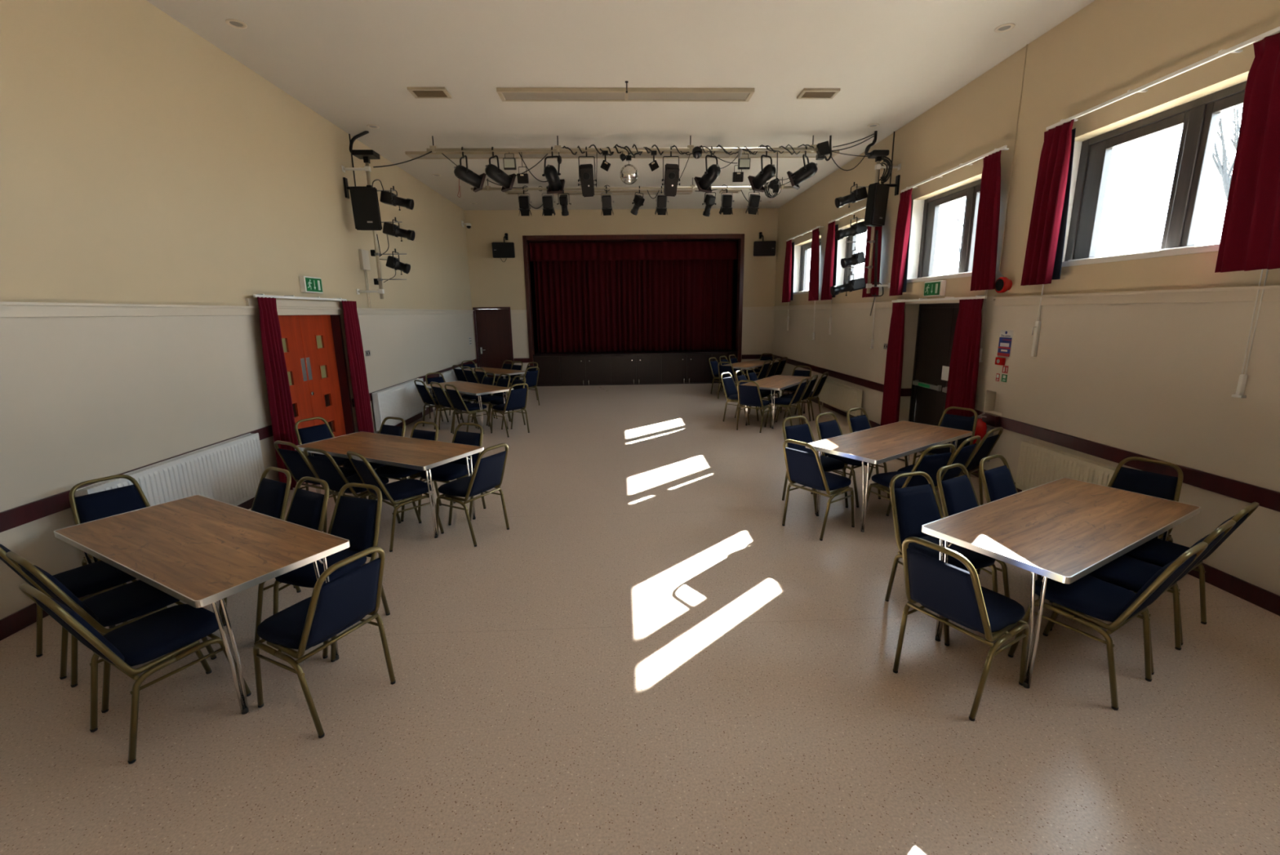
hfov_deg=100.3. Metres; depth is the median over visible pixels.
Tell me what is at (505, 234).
bracket
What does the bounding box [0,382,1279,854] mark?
floor
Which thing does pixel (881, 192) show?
grille
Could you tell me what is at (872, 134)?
power cable
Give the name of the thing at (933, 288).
exit sign
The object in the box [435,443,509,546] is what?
banquet chair
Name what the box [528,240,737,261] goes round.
curtain valance
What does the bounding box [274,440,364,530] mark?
banquet chair
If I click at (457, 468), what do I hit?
banquet chair
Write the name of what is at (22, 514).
trim
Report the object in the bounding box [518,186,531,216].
lantern
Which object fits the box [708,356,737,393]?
banquet chair
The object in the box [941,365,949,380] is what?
paper notice
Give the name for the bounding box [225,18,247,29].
recessed light
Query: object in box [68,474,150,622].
banquet chair
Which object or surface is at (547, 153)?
power cable
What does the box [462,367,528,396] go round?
folding table
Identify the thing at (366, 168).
pole
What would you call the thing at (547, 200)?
lantern
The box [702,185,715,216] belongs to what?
light
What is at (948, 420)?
banquet chair
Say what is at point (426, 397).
banquet chair
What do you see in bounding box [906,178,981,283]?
window
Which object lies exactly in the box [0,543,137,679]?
banquet chair
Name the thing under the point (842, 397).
radiator
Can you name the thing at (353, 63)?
ceiling
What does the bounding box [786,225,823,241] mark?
rail
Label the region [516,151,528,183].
small flood
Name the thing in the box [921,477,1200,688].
folding table
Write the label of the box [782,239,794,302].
curtain
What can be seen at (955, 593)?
banquet chair
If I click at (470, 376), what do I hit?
banquet chair
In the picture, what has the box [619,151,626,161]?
light
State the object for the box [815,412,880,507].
banquet chair
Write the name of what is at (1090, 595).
banquet chair
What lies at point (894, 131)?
conduit
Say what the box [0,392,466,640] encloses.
baseboard
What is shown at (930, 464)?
banquet chair
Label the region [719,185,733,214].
lantern
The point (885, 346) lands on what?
light switch
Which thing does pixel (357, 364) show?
curtain
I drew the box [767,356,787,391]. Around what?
banquet chair
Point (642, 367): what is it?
stage
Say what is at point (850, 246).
window
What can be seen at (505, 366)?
banquet chair
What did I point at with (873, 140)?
power cable
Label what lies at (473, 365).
banquet chair
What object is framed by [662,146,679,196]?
lantern
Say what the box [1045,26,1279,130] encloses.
rail
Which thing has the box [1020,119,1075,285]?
curtain
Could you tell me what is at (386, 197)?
light
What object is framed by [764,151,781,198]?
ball
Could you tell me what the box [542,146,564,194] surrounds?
lantern
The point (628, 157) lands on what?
motor
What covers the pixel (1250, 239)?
curtain
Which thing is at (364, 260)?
junction box
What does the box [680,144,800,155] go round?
power cable
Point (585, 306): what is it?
stage curtain
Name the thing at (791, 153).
power cable
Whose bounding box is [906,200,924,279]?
trim
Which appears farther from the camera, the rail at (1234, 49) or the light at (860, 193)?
the light at (860, 193)
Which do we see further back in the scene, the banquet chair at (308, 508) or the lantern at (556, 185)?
the lantern at (556, 185)
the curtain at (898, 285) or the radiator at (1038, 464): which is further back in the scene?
the curtain at (898, 285)
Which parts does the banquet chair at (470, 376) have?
backrest, frame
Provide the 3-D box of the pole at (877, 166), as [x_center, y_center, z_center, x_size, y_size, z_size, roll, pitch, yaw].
[3.572,-3.111,8.292,0.780,2.000,0.080,-1,12,-2]
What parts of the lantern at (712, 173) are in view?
gel frame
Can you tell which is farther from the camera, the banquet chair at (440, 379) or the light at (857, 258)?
the banquet chair at (440, 379)
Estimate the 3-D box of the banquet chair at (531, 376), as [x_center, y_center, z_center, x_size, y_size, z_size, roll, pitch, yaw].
[-2.536,-0.915,11.801,0.631,0.883,0.480,9,16,38]
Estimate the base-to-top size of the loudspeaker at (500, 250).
0.404 m
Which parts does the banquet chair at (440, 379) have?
frame, backrest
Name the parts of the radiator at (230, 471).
panel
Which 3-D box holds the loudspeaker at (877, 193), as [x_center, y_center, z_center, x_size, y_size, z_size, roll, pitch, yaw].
[3.568,-3.358,8.083,0.351,0.587,0.208,-10,15,-35]
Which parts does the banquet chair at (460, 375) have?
frame, backrest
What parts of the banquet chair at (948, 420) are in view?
leg, seat, backrest, frame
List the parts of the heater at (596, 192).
heater plate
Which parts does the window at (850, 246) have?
frame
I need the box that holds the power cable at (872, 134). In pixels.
[832,133,874,147]
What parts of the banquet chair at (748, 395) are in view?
leg, leg, backrest, frame, seat frame, seat, leg, leg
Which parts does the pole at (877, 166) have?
lantern arm, lantern arm, wall arm, wall arm, wall arm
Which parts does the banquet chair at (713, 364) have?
frame, backrest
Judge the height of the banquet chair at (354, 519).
0.883 m
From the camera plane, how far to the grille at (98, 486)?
4.61 m
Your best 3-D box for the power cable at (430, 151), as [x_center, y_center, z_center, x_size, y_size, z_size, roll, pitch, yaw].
[-3.548,-4.044,8.038,0.877,0.344,0.018,-7,14,-28]
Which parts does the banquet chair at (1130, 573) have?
seat, leg, seat frame, leg, backrest, frame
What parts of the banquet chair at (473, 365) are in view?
frame, backrest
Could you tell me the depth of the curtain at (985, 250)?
5.98 m
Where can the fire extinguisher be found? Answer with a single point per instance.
(982, 428)
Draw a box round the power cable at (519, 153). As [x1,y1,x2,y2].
[519,152,549,182]
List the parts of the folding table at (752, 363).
edge trim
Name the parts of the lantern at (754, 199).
barn door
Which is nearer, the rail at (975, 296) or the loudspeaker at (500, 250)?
the rail at (975, 296)
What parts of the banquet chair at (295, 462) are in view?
frame, backrest, seat frame, seat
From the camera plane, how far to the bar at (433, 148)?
8.27 m
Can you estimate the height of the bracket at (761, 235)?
0.251 m
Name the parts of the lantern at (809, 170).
gel frame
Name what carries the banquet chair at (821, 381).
on the floor
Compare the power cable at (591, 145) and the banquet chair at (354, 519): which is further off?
the power cable at (591, 145)
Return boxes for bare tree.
[939,199,965,255]
[1212,105,1243,200]
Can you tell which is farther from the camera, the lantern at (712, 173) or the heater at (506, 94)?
the lantern at (712, 173)
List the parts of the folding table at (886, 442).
leg, leg, edge trim, leg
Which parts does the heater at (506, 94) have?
heater plate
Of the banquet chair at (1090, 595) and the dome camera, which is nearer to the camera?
the banquet chair at (1090, 595)
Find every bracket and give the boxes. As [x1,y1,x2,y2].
[503,233,507,242]
[759,231,763,240]
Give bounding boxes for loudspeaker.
[349,186,382,230]
[491,242,515,257]
[753,240,776,256]
[863,182,889,226]
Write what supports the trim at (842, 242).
attached to the wall at (1157, 380)
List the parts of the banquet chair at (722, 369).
backrest, frame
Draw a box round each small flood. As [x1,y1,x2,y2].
[502,151,516,169]
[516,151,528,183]
[600,151,610,171]
[648,150,659,171]
[732,155,743,182]
[737,151,751,169]
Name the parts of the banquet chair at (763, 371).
backrest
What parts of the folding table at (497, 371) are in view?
edge trim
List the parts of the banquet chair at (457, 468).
leg, seat frame, seat, leg, backrest, frame, leg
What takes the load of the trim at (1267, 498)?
attached to the wall at (1157, 380)
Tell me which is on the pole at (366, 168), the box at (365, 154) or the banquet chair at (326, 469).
the box at (365, 154)
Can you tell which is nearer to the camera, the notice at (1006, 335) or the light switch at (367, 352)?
the notice at (1006, 335)
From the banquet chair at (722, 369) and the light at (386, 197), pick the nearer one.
the light at (386, 197)
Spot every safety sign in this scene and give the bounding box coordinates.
[995,373,999,381]
[1000,373,1007,382]
[1002,364,1008,373]
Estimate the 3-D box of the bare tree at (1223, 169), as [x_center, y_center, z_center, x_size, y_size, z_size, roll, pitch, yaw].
[26.398,-9.155,22.928,6.998,12.584,6.028,-1,12,-2]
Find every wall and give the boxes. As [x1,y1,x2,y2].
[0,0,475,619]
[464,208,778,379]
[528,240,737,354]
[773,0,1279,595]
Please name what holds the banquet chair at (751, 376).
on the floor
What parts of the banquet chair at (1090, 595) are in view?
leg, leg, seat, seat frame, leg, frame, leg, backrest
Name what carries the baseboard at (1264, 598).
attached to the wall at (1157, 380)
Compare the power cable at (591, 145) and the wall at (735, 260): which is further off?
the wall at (735, 260)
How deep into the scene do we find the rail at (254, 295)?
6.47 m
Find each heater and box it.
[496,87,754,102]
[553,190,692,195]
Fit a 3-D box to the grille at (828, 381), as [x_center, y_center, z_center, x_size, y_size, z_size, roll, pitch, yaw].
[3.856,-0.837,10.306,0.088,0.010,1.760,-1,12,-2]
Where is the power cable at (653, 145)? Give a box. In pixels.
[600,144,674,155]
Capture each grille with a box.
[75,432,257,490]
[372,377,422,393]
[441,365,462,373]
[826,378,861,390]
[871,183,889,225]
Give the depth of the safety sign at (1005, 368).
5.98 m
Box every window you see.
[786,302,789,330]
[793,238,821,294]
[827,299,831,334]
[843,226,867,284]
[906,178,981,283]
[1062,80,1246,266]
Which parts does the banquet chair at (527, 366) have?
backrest, frame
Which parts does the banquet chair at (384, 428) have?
seat, backrest, frame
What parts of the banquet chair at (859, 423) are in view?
leg, frame, backrest, leg, leg, leg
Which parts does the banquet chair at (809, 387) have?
leg, seat, leg, leg, frame, backrest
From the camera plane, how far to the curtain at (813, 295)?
11.26 m
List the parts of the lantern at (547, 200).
barn door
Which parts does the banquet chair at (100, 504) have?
leg, frame, backrest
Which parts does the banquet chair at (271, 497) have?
leg, backrest, frame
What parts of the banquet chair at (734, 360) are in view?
backrest, seat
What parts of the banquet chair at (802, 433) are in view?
leg, backrest, frame, seat, seat frame, leg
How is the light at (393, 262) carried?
attached to the pole at (366, 168)
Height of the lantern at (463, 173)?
0.737 m
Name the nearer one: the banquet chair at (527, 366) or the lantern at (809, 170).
the lantern at (809, 170)
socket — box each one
[370,249,375,256]
[373,278,378,284]
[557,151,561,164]
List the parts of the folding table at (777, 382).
leg, leg, edge trim, leg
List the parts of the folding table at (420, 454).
leg, edge trim, leg, leg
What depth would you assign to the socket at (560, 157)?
8.28 m
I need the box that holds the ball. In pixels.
[619,160,638,184]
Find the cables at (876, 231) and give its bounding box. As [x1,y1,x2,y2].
[870,230,884,315]
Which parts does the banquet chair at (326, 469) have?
leg, backrest, frame, seat frame, seat, leg, leg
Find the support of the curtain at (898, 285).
hanging from the rail at (1003, 148)
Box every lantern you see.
[453,146,486,197]
[484,146,515,191]
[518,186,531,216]
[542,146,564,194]
[542,186,555,215]
[577,146,595,196]
[600,186,613,215]
[654,185,668,214]
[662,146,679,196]
[693,146,720,192]
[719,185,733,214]
[745,191,761,214]
[747,146,776,192]
[786,146,817,189]
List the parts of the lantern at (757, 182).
gel frame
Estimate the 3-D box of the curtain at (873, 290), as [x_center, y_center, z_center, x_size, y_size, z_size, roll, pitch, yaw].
[3.816,-2.884,8.739,0.115,1.469,0.593,-1,12,-2]
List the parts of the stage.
cupboard door, cupboard door, cupboard door, cupboard door, cupboard door, cupboard door, cupboard door, cupboard door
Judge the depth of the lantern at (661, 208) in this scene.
10.92 m
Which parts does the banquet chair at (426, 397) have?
leg, backrest, frame, leg, seat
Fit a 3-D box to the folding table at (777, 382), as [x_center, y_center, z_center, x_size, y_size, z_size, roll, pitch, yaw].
[2.574,-0.510,9.995,0.760,0.722,1.820,8,15,34]
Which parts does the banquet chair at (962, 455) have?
leg, seat, backrest, frame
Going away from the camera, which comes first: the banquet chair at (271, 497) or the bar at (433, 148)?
the banquet chair at (271, 497)
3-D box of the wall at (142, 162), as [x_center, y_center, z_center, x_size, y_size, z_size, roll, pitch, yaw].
[-4.396,-1.489,5.575,0.320,4.874,18.890,-1,12,-2]
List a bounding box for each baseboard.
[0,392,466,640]
[792,391,1279,615]
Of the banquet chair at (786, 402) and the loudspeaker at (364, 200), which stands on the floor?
the banquet chair at (786, 402)
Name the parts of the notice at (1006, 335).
white panel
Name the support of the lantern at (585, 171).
hanging from the bar at (433, 148)
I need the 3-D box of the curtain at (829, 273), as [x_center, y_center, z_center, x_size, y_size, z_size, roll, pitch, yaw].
[3.748,-3.282,10.591,0.118,1.469,0.603,-1,12,-2]
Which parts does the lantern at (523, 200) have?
barn door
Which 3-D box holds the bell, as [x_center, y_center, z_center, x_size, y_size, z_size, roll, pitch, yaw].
[4.022,-1.575,5.906,0.106,0.169,0.169,-1,12,-2]
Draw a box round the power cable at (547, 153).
[515,153,547,176]
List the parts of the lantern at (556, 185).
gel frame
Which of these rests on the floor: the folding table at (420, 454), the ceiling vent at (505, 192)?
the folding table at (420, 454)
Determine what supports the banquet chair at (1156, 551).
on the floor
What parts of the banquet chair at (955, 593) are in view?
leg, backrest, leg, frame, seat frame, seat, leg, leg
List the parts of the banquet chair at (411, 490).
backrest, frame, leg, seat frame, seat, leg, leg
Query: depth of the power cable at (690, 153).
8.39 m
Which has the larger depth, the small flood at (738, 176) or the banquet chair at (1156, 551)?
the small flood at (738, 176)
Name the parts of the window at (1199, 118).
sash, sill, sash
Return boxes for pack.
[816,135,831,160]
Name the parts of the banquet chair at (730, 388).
leg, frame, backrest, seat, leg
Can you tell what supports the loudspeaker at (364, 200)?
attached to the pole at (366, 168)
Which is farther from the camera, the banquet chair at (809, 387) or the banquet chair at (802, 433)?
the banquet chair at (809, 387)
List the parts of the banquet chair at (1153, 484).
backrest, frame, leg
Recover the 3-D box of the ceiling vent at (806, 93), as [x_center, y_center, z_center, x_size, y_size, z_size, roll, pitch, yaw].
[2.243,-4.198,6.723,0.460,0.030,0.270,-1,12,-2]
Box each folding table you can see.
[53,494,350,714]
[294,431,484,537]
[422,380,513,434]
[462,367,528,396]
[722,360,778,395]
[739,374,813,428]
[805,420,972,532]
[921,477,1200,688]
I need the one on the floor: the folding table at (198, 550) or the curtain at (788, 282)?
the folding table at (198, 550)
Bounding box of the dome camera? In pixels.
[461,220,471,228]
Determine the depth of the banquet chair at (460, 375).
12.26 m
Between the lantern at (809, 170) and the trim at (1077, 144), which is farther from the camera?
the lantern at (809, 170)
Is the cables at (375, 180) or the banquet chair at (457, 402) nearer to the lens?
the cables at (375, 180)
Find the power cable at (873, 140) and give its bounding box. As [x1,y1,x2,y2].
[829,140,873,170]
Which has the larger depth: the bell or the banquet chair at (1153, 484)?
the bell
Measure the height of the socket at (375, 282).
0.090 m
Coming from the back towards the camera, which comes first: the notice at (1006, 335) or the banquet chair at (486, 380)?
the banquet chair at (486, 380)
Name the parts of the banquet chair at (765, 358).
seat, backrest, frame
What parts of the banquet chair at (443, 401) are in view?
backrest, leg, frame, leg, seat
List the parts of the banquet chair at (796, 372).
seat, backrest, frame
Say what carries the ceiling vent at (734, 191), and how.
in the ceiling
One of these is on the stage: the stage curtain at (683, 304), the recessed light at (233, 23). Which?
the stage curtain at (683, 304)
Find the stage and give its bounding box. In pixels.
[533,350,737,386]
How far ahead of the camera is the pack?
8.37 m
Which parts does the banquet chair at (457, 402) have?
leg, backrest, frame, seat frame, seat, leg, leg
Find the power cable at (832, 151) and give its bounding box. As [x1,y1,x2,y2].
[831,151,867,156]
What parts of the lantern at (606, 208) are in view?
barn door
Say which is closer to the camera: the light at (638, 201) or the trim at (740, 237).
the light at (638, 201)
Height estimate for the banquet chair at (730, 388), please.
0.883 m
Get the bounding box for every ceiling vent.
[407,87,452,98]
[504,191,527,194]
[719,189,741,193]
[796,88,840,99]
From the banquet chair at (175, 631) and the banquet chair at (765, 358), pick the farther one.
the banquet chair at (765, 358)
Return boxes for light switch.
[364,350,370,355]
[883,343,887,349]
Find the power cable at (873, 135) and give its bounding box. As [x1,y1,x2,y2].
[831,135,874,151]
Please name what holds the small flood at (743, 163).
hanging from the bar at (433, 148)
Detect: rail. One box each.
[253,293,346,301]
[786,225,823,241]
[828,199,888,222]
[891,295,986,302]
[900,145,1008,192]
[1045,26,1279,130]
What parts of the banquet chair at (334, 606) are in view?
leg, leg, seat, seat frame, frame, leg, backrest, leg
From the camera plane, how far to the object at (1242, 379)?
3.65 m
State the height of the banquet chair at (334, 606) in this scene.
0.883 m
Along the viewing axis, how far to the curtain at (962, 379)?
6.47 m
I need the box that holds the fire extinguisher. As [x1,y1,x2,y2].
[971,412,994,461]
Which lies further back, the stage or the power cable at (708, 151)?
the stage
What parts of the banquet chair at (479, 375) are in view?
backrest, frame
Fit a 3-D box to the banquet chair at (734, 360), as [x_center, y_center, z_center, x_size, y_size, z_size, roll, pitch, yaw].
[2.659,-1.449,13.970,0.631,0.883,0.480,9,15,38]
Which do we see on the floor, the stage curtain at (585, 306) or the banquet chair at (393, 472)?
the banquet chair at (393, 472)
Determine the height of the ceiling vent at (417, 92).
0.030 m
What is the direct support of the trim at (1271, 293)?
attached to the wall at (1157, 380)
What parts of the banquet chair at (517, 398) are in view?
leg, leg, seat, seat frame, frame, leg, backrest, leg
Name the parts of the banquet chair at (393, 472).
seat, seat frame, leg, backrest, frame, leg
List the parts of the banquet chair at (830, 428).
backrest, frame, seat, leg, leg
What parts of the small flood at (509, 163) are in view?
len glass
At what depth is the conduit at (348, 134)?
8.11 m
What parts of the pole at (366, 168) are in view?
wall arm, wall arm, wall arm, lantern arm, lantern arm, lantern arm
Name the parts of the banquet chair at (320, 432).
frame, backrest, seat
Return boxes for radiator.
[74,432,266,559]
[371,377,426,431]
[439,365,462,382]
[819,378,862,416]
[1015,440,1115,491]
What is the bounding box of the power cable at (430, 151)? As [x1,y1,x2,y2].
[373,151,431,167]
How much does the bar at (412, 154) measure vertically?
0.045 m
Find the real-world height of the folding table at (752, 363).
0.722 m
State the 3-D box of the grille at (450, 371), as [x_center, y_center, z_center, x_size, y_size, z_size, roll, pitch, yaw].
[-4.390,-1.376,12.637,0.088,0.010,1.900,-1,12,-2]
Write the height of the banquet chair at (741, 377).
0.883 m
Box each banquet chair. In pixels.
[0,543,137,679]
[5,551,216,712]
[18,582,251,764]
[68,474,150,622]
[218,466,294,617]
[221,475,328,642]
[253,546,395,737]
[273,482,390,658]
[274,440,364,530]
[294,416,349,502]
[303,447,400,533]
[342,416,405,498]
[346,449,444,551]
[375,421,441,521]
[413,379,460,429]
[417,422,485,524]
[425,372,462,421]
[430,381,476,432]
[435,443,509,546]
[444,383,491,433]
[452,364,470,400]
[459,372,495,422]
[461,360,476,394]
[462,366,479,400]
[474,367,507,403]
[475,373,510,425]
[488,375,525,429]
[490,382,529,437]
[493,360,513,384]
[496,360,522,387]
[510,361,537,399]
[522,366,539,404]
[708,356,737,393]
[717,361,737,398]
[719,355,745,391]
[720,372,759,421]
[728,354,753,375]
[735,369,772,417]
[736,379,771,432]
[745,360,771,380]
[746,367,781,413]
[751,352,773,373]
[755,358,780,377]
[764,377,808,426]
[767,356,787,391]
[775,373,817,424]
[780,365,811,411]
[782,415,848,507]
[782,439,854,540]
[786,371,828,420]
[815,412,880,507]
[846,407,907,497]
[866,443,955,508]
[884,471,997,632]
[885,435,980,515]
[893,536,1029,720]
[912,406,977,476]
[936,462,1041,598]
[960,426,1003,505]
[976,453,1053,602]
[1007,541,1208,710]
[1049,519,1235,674]
[1107,456,1183,592]
[1124,501,1259,644]
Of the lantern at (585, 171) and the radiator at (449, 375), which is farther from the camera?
the radiator at (449, 375)
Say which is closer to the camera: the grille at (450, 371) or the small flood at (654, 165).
the small flood at (654, 165)
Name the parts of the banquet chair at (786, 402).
leg, leg, seat, leg, frame, leg, backrest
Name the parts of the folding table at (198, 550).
leg, edge trim, leg, leg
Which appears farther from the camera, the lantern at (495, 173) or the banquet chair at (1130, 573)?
the lantern at (495, 173)
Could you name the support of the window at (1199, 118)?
in the wall at (1157, 380)
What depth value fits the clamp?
8.33 m
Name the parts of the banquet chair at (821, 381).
leg, frame, leg, backrest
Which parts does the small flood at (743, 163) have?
len glass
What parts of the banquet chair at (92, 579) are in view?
backrest, leg, frame, leg, seat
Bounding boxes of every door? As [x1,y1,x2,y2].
[278,315,355,443]
[472,306,514,386]
[908,302,959,426]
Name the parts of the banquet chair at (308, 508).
leg, leg, leg, backrest, frame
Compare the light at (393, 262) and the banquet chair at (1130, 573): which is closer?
the banquet chair at (1130, 573)
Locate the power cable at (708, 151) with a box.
[708,151,737,163]
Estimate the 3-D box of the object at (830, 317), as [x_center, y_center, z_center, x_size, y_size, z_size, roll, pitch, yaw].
[3.857,-2.311,10.829,0.070,0.860,0.040,-1,12,-2]
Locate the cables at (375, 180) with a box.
[371,179,395,282]
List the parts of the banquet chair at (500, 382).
leg, seat, backrest, frame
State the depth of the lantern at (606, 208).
10.88 m
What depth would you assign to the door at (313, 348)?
7.26 m
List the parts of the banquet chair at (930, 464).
leg, seat, frame, backrest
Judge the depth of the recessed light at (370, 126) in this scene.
7.71 m
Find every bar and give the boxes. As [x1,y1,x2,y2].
[404,150,839,159]
[426,135,817,152]
[471,177,799,191]
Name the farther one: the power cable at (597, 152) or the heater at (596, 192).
the heater at (596, 192)
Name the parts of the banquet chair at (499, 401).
leg, seat, backrest, frame, leg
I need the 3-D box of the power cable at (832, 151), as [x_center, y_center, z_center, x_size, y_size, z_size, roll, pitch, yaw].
[3.264,-4.247,8.287,0.636,0.180,0.012,6,14,29]
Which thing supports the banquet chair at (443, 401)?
on the floor
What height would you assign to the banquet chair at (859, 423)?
0.883 m
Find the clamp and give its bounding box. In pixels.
[737,147,742,159]
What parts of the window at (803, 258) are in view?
sill, sash, sash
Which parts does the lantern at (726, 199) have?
barn door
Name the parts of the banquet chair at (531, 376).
frame, backrest, leg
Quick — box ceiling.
[146,0,1094,209]
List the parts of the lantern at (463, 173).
safety cord, gel frame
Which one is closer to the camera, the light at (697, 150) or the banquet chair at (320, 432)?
the banquet chair at (320, 432)
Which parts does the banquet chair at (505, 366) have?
seat, backrest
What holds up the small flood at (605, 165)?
hanging from the bar at (433, 148)
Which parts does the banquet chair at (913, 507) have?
leg, frame, backrest, seat, leg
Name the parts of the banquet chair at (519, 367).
backrest, frame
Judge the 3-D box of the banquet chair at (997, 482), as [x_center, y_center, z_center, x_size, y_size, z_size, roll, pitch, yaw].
[2.876,0.703,3.969,0.480,0.883,0.631,-8,14,-29]
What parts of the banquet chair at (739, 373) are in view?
backrest, seat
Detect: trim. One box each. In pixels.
[0,301,474,317]
[0,359,476,532]
[244,297,342,307]
[511,306,773,313]
[513,354,772,362]
[522,233,744,365]
[772,284,1279,309]
[772,354,1279,511]
[793,245,821,292]
[835,228,846,285]
[893,296,996,302]
[900,387,911,395]
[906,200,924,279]
[978,411,999,426]
[1062,141,1082,261]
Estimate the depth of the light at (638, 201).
10.94 m
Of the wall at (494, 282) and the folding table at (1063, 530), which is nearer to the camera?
the folding table at (1063, 530)
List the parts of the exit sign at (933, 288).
green panel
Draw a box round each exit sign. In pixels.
[298,275,323,293]
[923,280,946,296]
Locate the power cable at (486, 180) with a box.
[486,179,527,188]
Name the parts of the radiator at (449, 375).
panel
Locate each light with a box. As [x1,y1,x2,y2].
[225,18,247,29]
[366,124,379,128]
[379,186,413,210]
[382,217,415,241]
[386,248,410,275]
[556,190,571,215]
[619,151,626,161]
[630,185,644,215]
[692,146,702,158]
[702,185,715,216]
[830,271,866,295]
[834,182,867,208]
[835,214,866,240]
[840,246,865,269]
[866,123,879,128]
[994,22,1014,32]
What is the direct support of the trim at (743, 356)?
attached to the wall at (494, 282)
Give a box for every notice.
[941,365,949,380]
[996,329,1013,356]
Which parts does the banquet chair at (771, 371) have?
frame, backrest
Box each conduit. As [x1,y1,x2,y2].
[348,133,355,186]
[889,131,894,183]
[998,44,1027,276]
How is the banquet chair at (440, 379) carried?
on the floor
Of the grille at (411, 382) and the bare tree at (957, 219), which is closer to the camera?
the grille at (411, 382)
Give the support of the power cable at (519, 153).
hanging from the bar at (433, 148)
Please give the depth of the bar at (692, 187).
10.88 m
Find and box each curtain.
[257,297,304,489]
[341,300,373,432]
[533,260,637,352]
[636,259,733,351]
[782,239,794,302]
[808,227,819,301]
[820,221,838,300]
[862,226,882,297]
[880,302,905,426]
[888,187,912,295]
[944,298,983,473]
[970,150,1001,290]
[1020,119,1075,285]
[1214,32,1279,272]
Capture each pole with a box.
[341,162,406,298]
[842,160,901,293]
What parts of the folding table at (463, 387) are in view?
leg, edge trim, leg, leg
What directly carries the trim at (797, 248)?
attached to the wall at (1157, 380)
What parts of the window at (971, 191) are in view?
sill, sash, sash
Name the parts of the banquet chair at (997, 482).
frame, backrest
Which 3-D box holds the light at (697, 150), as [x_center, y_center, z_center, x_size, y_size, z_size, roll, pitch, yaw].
[0.893,-4.282,8.329,0.154,0.170,0.164,-1,12,-2]
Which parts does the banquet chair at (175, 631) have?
backrest, leg, frame, leg, seat frame, seat, leg, leg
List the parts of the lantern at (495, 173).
gel frame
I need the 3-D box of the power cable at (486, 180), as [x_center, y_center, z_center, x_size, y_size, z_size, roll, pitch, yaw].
[-2.152,-3.927,8.659,0.726,0.067,0.014,-12,16,-41]
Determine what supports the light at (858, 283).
attached to the pole at (877, 166)
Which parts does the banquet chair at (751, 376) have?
frame, backrest, seat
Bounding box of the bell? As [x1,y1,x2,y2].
[994,276,1012,293]
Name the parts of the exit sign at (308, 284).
green panel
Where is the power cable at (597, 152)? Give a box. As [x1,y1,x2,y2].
[595,151,597,186]
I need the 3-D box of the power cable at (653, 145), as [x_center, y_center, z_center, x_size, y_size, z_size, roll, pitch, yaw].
[-0.045,-4.315,8.309,1.168,0.158,0.146,-1,12,-2]
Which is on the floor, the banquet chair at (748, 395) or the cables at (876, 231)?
the banquet chair at (748, 395)
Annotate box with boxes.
[349,130,380,163]
[358,248,371,306]
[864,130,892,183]
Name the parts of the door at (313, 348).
glass pane, glass pane, glass pane, push plate, push plate, glass pane, glass pane, glass pane, glass pane, frame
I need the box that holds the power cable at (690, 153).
[677,153,690,182]
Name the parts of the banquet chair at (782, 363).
backrest, frame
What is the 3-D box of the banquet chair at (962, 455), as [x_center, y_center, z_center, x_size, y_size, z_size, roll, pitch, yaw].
[2.791,0.465,5.079,0.480,0.883,0.631,-9,15,-35]
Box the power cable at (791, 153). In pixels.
[673,144,813,155]
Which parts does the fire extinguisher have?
valve handle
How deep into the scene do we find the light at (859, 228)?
8.24 m
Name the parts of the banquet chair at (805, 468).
leg, backrest, leg, frame, seat frame, seat, leg, leg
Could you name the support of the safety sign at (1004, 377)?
attached to the wall at (1157, 380)
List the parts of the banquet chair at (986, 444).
seat frame, leg, frame, backrest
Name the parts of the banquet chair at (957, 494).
frame, backrest, leg, leg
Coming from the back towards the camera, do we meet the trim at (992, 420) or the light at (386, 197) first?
the light at (386, 197)
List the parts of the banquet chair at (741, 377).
frame, backrest, seat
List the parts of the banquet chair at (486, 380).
seat, backrest, frame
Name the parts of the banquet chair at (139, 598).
backrest, leg, frame, leg, seat, seat frame, leg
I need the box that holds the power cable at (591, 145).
[560,143,652,155]
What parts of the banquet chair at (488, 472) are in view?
leg, leg, seat, seat frame, leg, frame, backrest, leg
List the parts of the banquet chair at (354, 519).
leg, seat, leg, backrest, frame, leg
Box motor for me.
[626,152,635,160]
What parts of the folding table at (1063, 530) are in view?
leg, leg, edge trim, leg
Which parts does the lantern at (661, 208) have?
barn door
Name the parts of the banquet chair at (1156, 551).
seat, leg, seat frame, leg, backrest, frame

